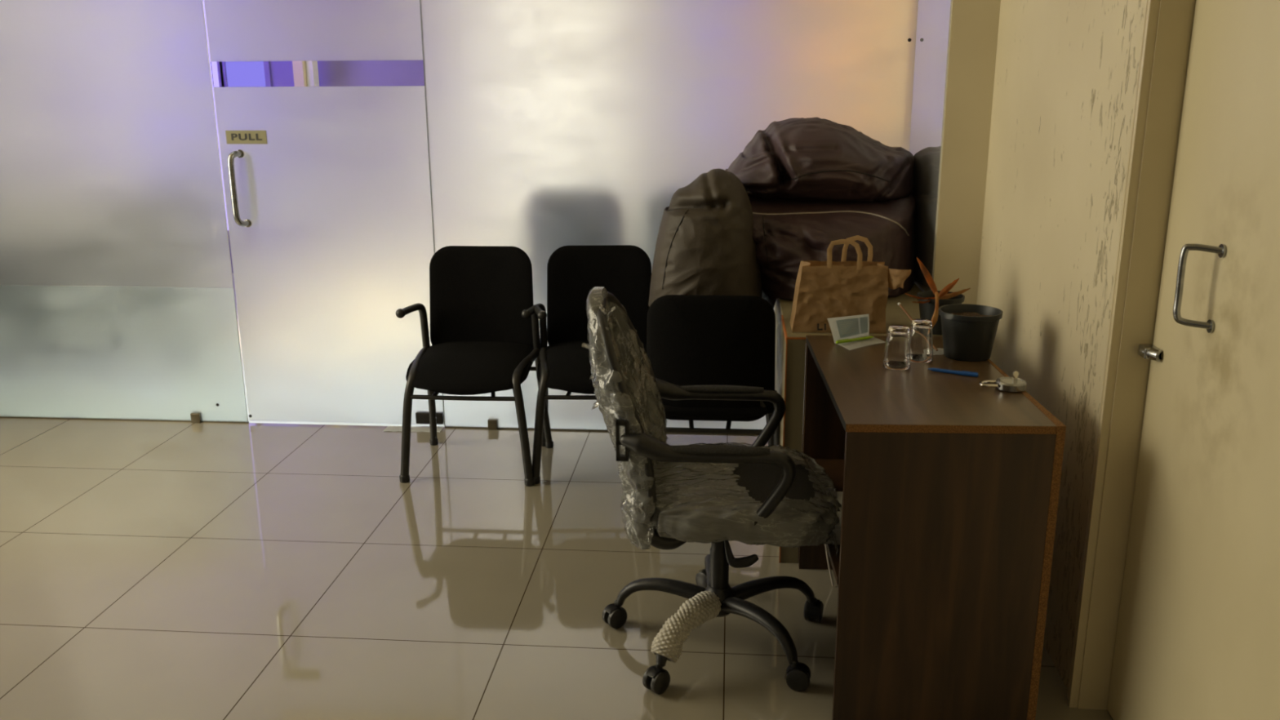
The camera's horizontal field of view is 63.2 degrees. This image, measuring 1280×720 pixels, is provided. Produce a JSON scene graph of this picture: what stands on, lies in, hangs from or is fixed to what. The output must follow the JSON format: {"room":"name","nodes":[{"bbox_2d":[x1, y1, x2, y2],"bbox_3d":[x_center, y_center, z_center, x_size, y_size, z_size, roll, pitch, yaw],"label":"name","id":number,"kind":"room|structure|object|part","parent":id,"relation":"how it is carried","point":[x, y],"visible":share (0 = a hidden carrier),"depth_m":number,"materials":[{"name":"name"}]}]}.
{"room":"office reception area","nodes":[
{"label":"office reception area","id":0,"kind":"room"},
{"bbox_2d":[0,0,248,422],"bbox_3d":[-4.293,-1.110,4.544,5.048,2.800,0.036,1,15,5],"label":"glass wall","id":1,"kind":"structure","parent":0,"point":[117,297],"depth_m":4.50,"materials":[{"name":"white glass"}]},
{"bbox_2d":[228,235,233,273],"bbox_3d":[-3.873,-2.077,8.150,5.250,2.800,0.100,1,15,5],"label":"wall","id":2,"kind":"structure","parent":0,"point":[228,236],"depth_m":8.38,"materials":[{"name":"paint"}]},
{"bbox_2d":[202,0,229,235],"bbox_3d":[-3.570,-2.128,8.042,0.750,2.330,0.029,1,15,5],"label":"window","id":3,"kind":"structure","parent":2,"relation":"in","point":[202,0],"depth_m":8.08,"materials":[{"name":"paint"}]},
{"bbox_2d":[0,416,759,435],"bbox_3d":[-2.858,0.264,4.785,7.913,0.006,0.012,1,15,5],"label":"trim","id":4,"kind":"structure","parent":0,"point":[0,416],"depth_m":4.70,"materials":[{"name":"brown metal"}]},
{"bbox_2d":[0,273,1113,719],"bbox_3d":[-2.335,0.661,3.397,9.200,0.050,12.200,1,15,5],"label":"floor","id":5,"kind":"structure","parent":0,"point":[149,570],"depth_m":3.16,"materials":[{"name":"tile"}]},
{"bbox_2d":[382,426,444,432],"bbox_3d":[-1.001,0.305,4.593,0.256,0.002,0.070,1,15,3],"label":"paper sheet","id":6,"kind":"object","parent":5,"relation":"on","point":[393,428],"visible":0.76,"depth_m":4.60,"materials":[{"name":"white paper"}]},
{"bbox_2d":[395,245,553,486],"bbox_3d":[-0.647,0.006,4.071,0.590,0.850,0.461,1,15,5],"label":"chair","id":7,"kind":"object","parent":5,"relation":"on","point":[482,342],"visible":0.97,"depth_m":4.14,"materials":[{"name":"black fabric"}]},
{"bbox_3d":[-0.926,-0.180,4.020,0.036,0.037,0.037,1,15,5],"label":"arm knob","id":8,"kind":"part","parent":7,"relation":"part of","materials":[{"name":"black plastic"}]},
{"bbox_3d":[-0.870,0.202,4.091,0.078,0.451,0.354,1,15,5],"label":"leg","id":9,"kind":"part","parent":7,"relation":"part of","materials":[{"name":"black metal"}]},
{"bbox_3d":[-0.886,-0.125,4.111,0.037,0.197,0.166,6,16,23],"label":"arm","id":10,"kind":"part","parent":7,"relation":"part of"},
{"bbox_3d":[-0.865,0.141,4.299,0.032,0.462,0.125,-2,15,-7],"label":"leg","id":11,"kind":"part","parent":7,"relation":"part of","materials":[{"name":"black metal"}]},
{"bbox_3d":[-0.648,0.023,4.056,0.470,0.120,0.420,1,15,5],"label":"seat","id":12,"kind":"part","parent":7,"relation":"part of","materials":[{"name":"black fabric"}]},
{"bbox_3d":[-0.633,-0.232,4.185,0.428,0.450,0.087,1,15,5],"label":"backrest","id":13,"kind":"part","parent":7,"relation":"part of","materials":[{"name":"black fabric"}]},
{"bbox_3d":[-0.430,0.210,4.054,0.078,0.451,0.354,1,15,5],"label":"leg","id":14,"kind":"part","parent":7,"relation":"part of","materials":[{"name":"black metal"}]},
{"bbox_3d":[-0.400,-0.117,4.071,0.037,0.197,0.166,-4,15,-13],"label":"arm","id":15,"kind":"part","parent":7,"relation":"part of"},
{"bbox_3d":[-0.374,-0.171,3.973,0.036,0.037,0.037,1,15,5],"label":"arm knob","id":16,"kind":"part","parent":7,"relation":"part of","materials":[{"name":"black plastic"}]},
{"bbox_3d":[-0.398,0.149,4.260,0.032,0.462,0.125,4,16,17],"label":"leg","id":17,"kind":"part","parent":7,"relation":"part of","materials":[{"name":"black metal"}]},
{"bbox_2d":[521,244,651,484],"bbox_3d":[-0.160,0.003,4.072,0.590,0.850,0.461,0,15,0],"label":"chair","id":18,"kind":"object","parent":5,"relation":"on","point":[624,271],"visible":0.49,"depth_m":4.14,"materials":[{"name":"black fabric"}]},
{"bbox_3d":[-0.438,-0.177,3.997,0.036,0.037,0.037,0,15,0],"label":"arm knob","id":19,"kind":"part","parent":18,"relation":"part of","materials":[{"name":"black plastic"}]},
{"bbox_3d":[-0.405,-0.123,4.092,0.037,0.197,0.166,5,16,18],"label":"arm","id":20,"kind":"part","parent":18,"relation":"part of"},
{"bbox_3d":[-0.379,0.204,4.073,0.078,0.451,0.354,0,15,0],"label":"leg","id":21,"kind":"part","parent":18,"relation":"part of","materials":[{"name":"black metal"}]},
{"bbox_3d":[-0.394,0.143,4.281,0.032,0.462,0.125,-4,15,-12],"label":"leg","id":22,"kind":"part","parent":18,"relation":"part of","materials":[{"name":"black metal"}]},
{"bbox_3d":[-0.160,0.020,4.056,0.470,0.120,0.420,0,15,0],"label":"seat","id":23,"kind":"part","parent":18,"relation":"part of","materials":[{"name":"black fabric"}]},
{"bbox_3d":[-0.161,-0.235,4.186,0.428,0.450,0.087,0,15,0],"label":"backrest","id":24,"kind":"part","parent":18,"relation":"part of","materials":[{"name":"black fabric"}]},
{"bbox_2d":[639,294,780,468],"bbox_3d":[0.245,0.140,3.607,0.529,0.820,0.461,1,15,5],"label":"chair","id":25,"kind":"object","parent":5,"relation":"on","point":[692,340],"visible":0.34,"depth_m":3.36,"materials":[{"name":"black fabric"}]},
{"bbox_2d":[648,168,762,306],"bbox_3d":[0.236,-0.322,3.734,0.411,0.723,0.449,0,15,2],"label":"bean bag","id":26,"kind":"object","parent":25,"relation":"on","point":[705,245],"visible":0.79,"depth_m":3.54,"materials":[{"name":"leather"}]},
{"bbox_3d":[0.230,-0.002,3.392,0.428,0.434,0.087,1,15,5],"label":"backrest","id":27,"kind":"part","parent":25,"relation":"part of","materials":[{"name":"black fabric"}]},
{"bbox_3d":[0.247,0.147,3.628,0.470,0.116,0.420,1,15,5],"label":"seat","id":28,"kind":"part","parent":25,"relation":"part of","materials":[{"name":"black fabric"}]},
{"bbox_3d":[0.415,0.150,3.439,0.068,0.071,0.025,-8,17,-28],"label":"post","id":29,"kind":"part","parent":25,"relation":"part of","materials":[{"name":"black metal"}]},
{"bbox_3d":[0.470,0.312,3.685,0.078,0.435,0.354,1,15,5],"label":"leg","id":30,"kind":"part","parent":25,"relation":"part of","materials":[{"name":"black metal"}]},
{"bbox_3d":[0.466,0.363,3.474,0.032,0.445,0.125,-2,15,-7],"label":"leg","id":31,"kind":"part","parent":25,"relation":"part of","materials":[{"name":"black metal"}]},
{"bbox_2d":[581,285,839,694],"bbox_3d":[0.193,0.289,2.751,0.669,0.977,0.614,0,15,1],"label":"office chair","id":32,"kind":"object","parent":5,"relation":"on","point":[723,495],"visible":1,"depth_m":2.64,"materials":[{"name":"black plastic"}]},
{"bbox_2d":[604,600,626,613],"bbox_3d":[-0.068,0.701,2.918,0.058,0.053,0.030,-10,18,-33],"label":"caster wheel","id":33,"kind":"object","parent":32,"relation":"attached to","point":[613,608],"depth_m":2.90,"materials":[{"name":"black plastic"}]},
{"bbox_3d":[-0.042,0.192,2.487,0.030,0.102,0.016,1,15,5],"label":"plate","id":34,"kind":"part","parent":32,"relation":"part of","materials":[{"name":"black plastic"}]},
{"bbox_3d":[-0.025,0.110,2.697,0.164,0.577,0.456,1,15,5],"label":"frame","id":35,"kind":"part","parent":32,"relation":"part of","materials":[{"name":"plastic"}]},
{"bbox_3d":[-0.026,0.110,2.697,0.144,0.552,0.433,1,15,5],"label":"backrest","id":36,"kind":"part","parent":32,"relation":"part of","materials":[{"name":"fabric"}]},
{"bbox_2d":[645,662,668,678],"bbox_3d":[0.044,0.784,2.606,0.058,0.053,0.030,-14,20,-42],"label":"caster wheel","id":37,"kind":"object","parent":32,"relation":"attached to","point":[656,671],"depth_m":2.59,"materials":[{"name":"black plastic"}]},
{"bbox_3d":[0.070,0.650,2.866,0.286,0.100,0.055,4,16,16],"label":"leg","id":38,"kind":"part","parent":32,"relation":"part of","materials":[{"name":"black plastic"}]},
{"bbox_3d":[0.128,0.693,2.705,0.055,0.100,0.286,10,18,34],"label":"leg","id":39,"kind":"part","parent":32,"relation":"part of","materials":[{"name":"black plastic"}]},
{"bbox_3d":[0.211,0.622,2.969,0.055,0.100,0.286,-1,15,-1],"label":"leg","id":40,"kind":"part","parent":32,"relation":"part of","materials":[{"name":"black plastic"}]},
{"bbox_3d":[0.163,0.310,2.513,0.417,0.288,0.119,1,15,5],"label":"armrest","id":41,"kind":"part","parent":32,"relation":"part of","materials":[{"name":"black plastic"}]},
{"bbox_3d":[0.199,0.200,2.923,0.417,0.288,0.119,1,15,5],"label":"armrest","id":42,"kind":"part","parent":32,"relation":"part of","materials":[{"name":"black plastic"}]},
{"bbox_3d":[0.252,0.495,2.684,0.108,0.084,0.036,10,18,33],"label":"height lever","id":43,"kind":"part","parent":32,"relation":"part of","materials":[{"name":"black plastic"}]},
{"bbox_3d":[0.266,0.349,2.735,0.462,0.096,0.465,1,15,5],"label":"seat","id":44,"kind":"part","parent":32,"relation":"part of","materials":[{"name":"grey fabric"}]},
{"bbox_3d":[0.305,0.692,2.708,0.055,0.100,0.286,-11,19,-36],"label":"leg","id":45,"kind":"part","parent":32,"relation":"part of","materials":[{"name":"black plastic"}]},
{"bbox_3d":[0.356,0.648,2.871,0.286,0.100,0.055,-5,16,-18],"label":"leg","id":46,"kind":"part","parent":32,"relation":"part of","materials":[{"name":"black plastic"}]},
{"bbox_2d":[785,659,808,678],"bbox_3d":[0.396,0.779,2.615,0.058,0.053,0.030,3,15,12],"label":"caster wheel","id":47,"kind":"object","parent":32,"relation":"attached to","point":[796,669],"depth_m":2.60,"materials":[{"name":"black plastic"}]},
{"bbox_2d":[806,597,820,618],"bbox_3d":[0.490,0.693,2.937,0.030,0.053,0.058,5,16,19],"label":"caster wheel","id":48,"kind":"object","parent":32,"relation":"attached to","point":[813,605],"depth_m":2.92,"materials":[{"name":"black plastic"}]},
{"bbox_2d":[774,283,942,563],"bbox_3d":[0.752,0.139,3.758,0.525,0.738,1.190,1,15,5],"label":"base cabinet","id":49,"kind":"object","parent":5,"relation":"on","point":[790,347],"visible":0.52,"depth_m":3.21,"materials":[{"name":"beige laminate"}]},
{"bbox_3d":[0.521,0.149,3.763,0.055,0.720,1.146,1,15,5],"label":"panel","id":50,"kind":"part","parent":49,"relation":"part of","materials":[{"name":"beige laminate"}]},
{"bbox_3d":[0.729,0.299,3.201,0.454,0.718,0.019,1,15,5],"label":"panel","id":51,"kind":"part","parent":49,"relation":"part of","materials":[{"name":"black laminate"}]},
{"bbox_2d":[748,193,915,309],"bbox_3d":[0.688,-0.391,3.898,0.766,0.461,0.750,1,15,5],"label":"bean bag","id":52,"kind":"object","parent":49,"relation":"on","point":[786,233],"visible":0.6,"depth_m":3.60,"materials":[{"name":"brown leather"}]},
{"bbox_2d":[724,117,914,201],"bbox_3d":[0.684,-0.734,3.892,0.744,0.328,0.663,1,15,5],"label":"bean bag","id":53,"kind":"object","parent":52,"relation":"on","point":[793,158],"visible":0.94,"depth_m":3.68,"materials":[{"name":"brown leather"}]},
{"bbox_2d":[790,235,911,333],"bbox_3d":[0.642,-0.236,3.190,0.347,0.280,0.165,1,15,5],"label":"paper bag","id":54,"kind":"object","parent":49,"relation":"on","point":[828,289],"visible":0.95,"depth_m":3.15,"materials":[{"name":"brown paper"}]},
{"bbox_2d":[817,323,826,330],"bbox_3d":[0.551,-0.100,3.152,0.026,0.020,0.001,1,1,5],"label":"print","id":55,"kind":"object","parent":54,"relation":"attached to","point":[821,329],"depth_m":3.15},
{"bbox_3d":[0.617,-0.313,3.137,0.106,0.103,0.002,1,15,5],"label":"handle","id":56,"kind":"part","parent":54,"relation":"part of","materials":[{"name":"brown paper"}]},
{"bbox_3d":[0.671,-0.330,3.219,0.098,0.113,0.002,1,15,5],"label":"handle","id":57,"kind":"part","parent":54,"relation":"part of","materials":[{"name":"brown paper"}]},
{"bbox_2d":[904,257,970,334],"bbox_3d":[0.891,-0.194,3.122,0.140,0.233,0.199,12,19,37],"label":"plant","id":58,"kind":"object","parent":49,"relation":"on","point":[930,302],"visible":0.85,"depth_m":3.11,"materials":[{"name":"plant"}]},
{"bbox_2d":[798,335,1066,719],"bbox_3d":[0.712,0.398,2.769,0.475,0.751,0.831,0,15,3],"label":"desk","id":59,"kind":"object","parent":5,"relation":"on","point":[949,484],"visible":0.85,"depth_m":2.38,"materials":[{"name":"brown wood"}]},
{"bbox_3d":[0.723,0.302,3.164,0.452,0.732,0.018,0,15,3],"label":"panel","id":60,"kind":"part","parent":59,"relation":"part of","materials":[{"name":"brown wood"}]},
{"bbox_2d":[825,546,834,586],"bbox_3d":[0.564,0.509,3.135,0.009,0.344,0.086,-7,16,-24],"label":"cable","id":61,"kind":"object","parent":59,"relation":"hanging from","point":[826,550],"visible":0.35,"depth_m":3.15,"materials":[{"name":"white plastic"}]},
{"bbox_2d":[824,491,842,544],"bbox_3d":[0.572,0.406,2.665,0.204,0.053,0.223,1,15,5],"label":"paper stack","id":62,"kind":"object","parent":59,"relation":"on","point":[837,527],"visible":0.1,"depth_m":2.60,"materials":[{"name":"white paper"}]},
{"bbox_2d":[826,314,885,350],"bbox_3d":[0.630,-0.085,2.983,0.177,0.071,0.103,-10,18,-32],"label":"booklet","id":63,"kind":"object","parent":59,"relation":"on","point":[856,326],"visible":0.92,"depth_m":3.00,"materials":[{"name":"white paper"}]},
{"bbox_2d":[835,336,873,343],"bbox_3d":[0.617,-0.059,2.982,0.137,0.011,0.009,-8,17,-27],"label":"pen","id":64,"kind":"object","parent":63,"relation":"in","point":[846,340],"visible":1,"depth_m":2.97,"materials":[{"name":"green plastic"}]},
{"bbox_2d":[883,324,911,369],"bbox_3d":[0.676,-0.035,2.726,0.071,0.108,0.071,1,15,5],"label":"drinking glass","id":65,"kind":"object","parent":59,"relation":"on","point":[897,356],"visible":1,"depth_m":2.70,"materials":[{"name":"clear glass"}]},
{"bbox_2d":[909,318,933,363],"bbox_3d":[0.753,-0.053,2.792,0.071,0.108,0.071,1,15,5],"label":"drinking glass","id":66,"kind":"object","parent":59,"relation":"on","point":[921,330],"visible":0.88,"depth_m":2.77,"materials":[{"name":"clear glass"}]},
{"bbox_2d":[933,348,943,355],"bbox_3d":[0.819,-0.025,2.875,0.096,0.008,0.058,-3,15,-11],"label":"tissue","id":67,"kind":"object","parent":59,"relation":"on","point":[940,351],"visible":0.45,"depth_m":2.87,"materials":[{"name":"white paper"}]},
{"bbox_2d":[897,302,937,351],"bbox_3d":[0.787,-0.095,2.947,0.009,0.107,0.177,-8,17,-25],"label":"stick","id":68,"kind":"object","parent":67,"relation":"on","point":[899,304],"visible":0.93,"depth_m":2.98,"materials":[{"name":"brown wood"}]},
{"bbox_3d":[0.684,0.512,2.381,0.452,0.732,0.018,0,15,3],"label":"panel","id":69,"kind":"part","parent":59,"relation":"part of","materials":[{"name":"brown wood"}]},
{"bbox_2d":[928,368,978,377],"bbox_3d":[0.802,0.030,2.667,0.128,0.012,0.010,8,17,29],"label":"pen","id":70,"kind":"object","parent":59,"relation":"on","point":[938,370],"visible":1,"depth_m":2.66,"materials":[{"name":"blue plastic"}]},
{"bbox_2d":[938,303,1003,361],"bbox_3d":[0.893,-0.072,2.824,0.166,0.128,0.166,1,15,5],"label":"plant pot","id":71,"kind":"object","parent":59,"relation":"on","point":[969,331],"visible":1,"depth_m":2.78,"materials":[{"name":"plastic"}]},
{"bbox_2d":[978,370,1026,392],"bbox_3d":[0.884,0.048,2.532,0.112,0.046,0.072,1,15,5],"label":"padlock","id":72,"kind":"object","parent":59,"relation":"on","point":[1009,384],"visible":1,"depth_m":2.52,"materials":[{"name":"metal"}]},
{"bbox_3d":[0.940,0.399,2.758,0.019,0.751,0.831,0,15,3],"label":"panel","id":73,"kind":"part","parent":59,"relation":"part of","materials":[{"name":"brown wood"}]},
{"bbox_2d":[933,0,1000,304],"bbox_3d":[1.256,-0.952,3.837,0.402,2.800,0.790,1,15,5],"label":"wall","id":74,"kind":"structure","parent":0,"point":[974,33],"depth_m":3.50,"materials":[{"name":"beige paint"}]},
{"bbox_2d":[420,0,918,430],"bbox_3d":[0.100,-1.036,4.175,1.960,2.800,0.036,1,15,5],"label":"glass partition","id":75,"kind":"structure","parent":74,"relation":"in","point":[553,125],"depth_m":4.18,"materials":[{"name":"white glass"}]},
{"bbox_2d":[204,0,444,424],"bbox_3d":[-1.322,-1.067,4.296,0.896,2.786,0.156,1,15,5],"label":"door","id":76,"kind":"structure","parent":75,"relation":"attached to","point":[321,104],"depth_m":4.39,"materials":[{"name":"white glass"}]},
{"bbox_3d":[-1.692,-0.719,4.380,0.030,0.318,0.079,6,16,22],"label":"pull handle","id":77,"kind":"part","parent":76,"relation":"part of","materials":[{"name":"metal"}]},
{"bbox_2d":[909,0,952,291],"bbox_3d":[1.046,-0.935,3.779,0.006,2.800,0.630,1,15,5],"label":"glass panel","id":78,"kind":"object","parent":74,"relation":"attached to","point":[934,16],"depth_m":3.73,"materials":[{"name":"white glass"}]},
{"bbox_2d":[976,0,1146,688],"bbox_3d":[1.006,0.035,0.154,0.250,2.800,6.850,1,15,5],"label":"wall","id":79,"kind":"structure","parent":0,"point":[1066,71],"depth_m":2.70,"materials":[{"name":"beige paint"}]},
{"bbox_2d":[1066,0,1159,707],"bbox_3d":[1.053,-0.222,2.275,0.020,2.200,0.052,1,15,5],"label":"trim","id":80,"kind":"structure","parent":79,"relation":"attached to","point":[1151,13],"depth_m":2.30,"materials":[{"name":"beige paint"}]},
{"bbox_2d":[1077,0,1195,710],"bbox_3d":[1.117,-0.180,2.251,0.116,2.130,0.004,1,15,5],"label":"trim","id":81,"kind":"structure","parent":79,"relation":"attached to","point":[1175,17],"depth_m":2.29,"materials":[{"name":"beige paint"}]},
{"bbox_2d":[1106,0,1279,719],"bbox_3d":[1.071,-0.052,1.775,0.105,2.120,0.978,1,15,5],"label":"door","id":82,"kind":"structure","parent":79,"relation":"in","point":[1197,637],"depth_m":1.99,"materials":[{"name":"beige paint"}]},
{"bbox_3d":[1.076,-0.140,2.001,0.080,0.173,0.029,11,19,36],"label":"handle","id":83,"kind":"part","parent":82,"relation":"part of","materials":[{"name":"metal"}]}
]}

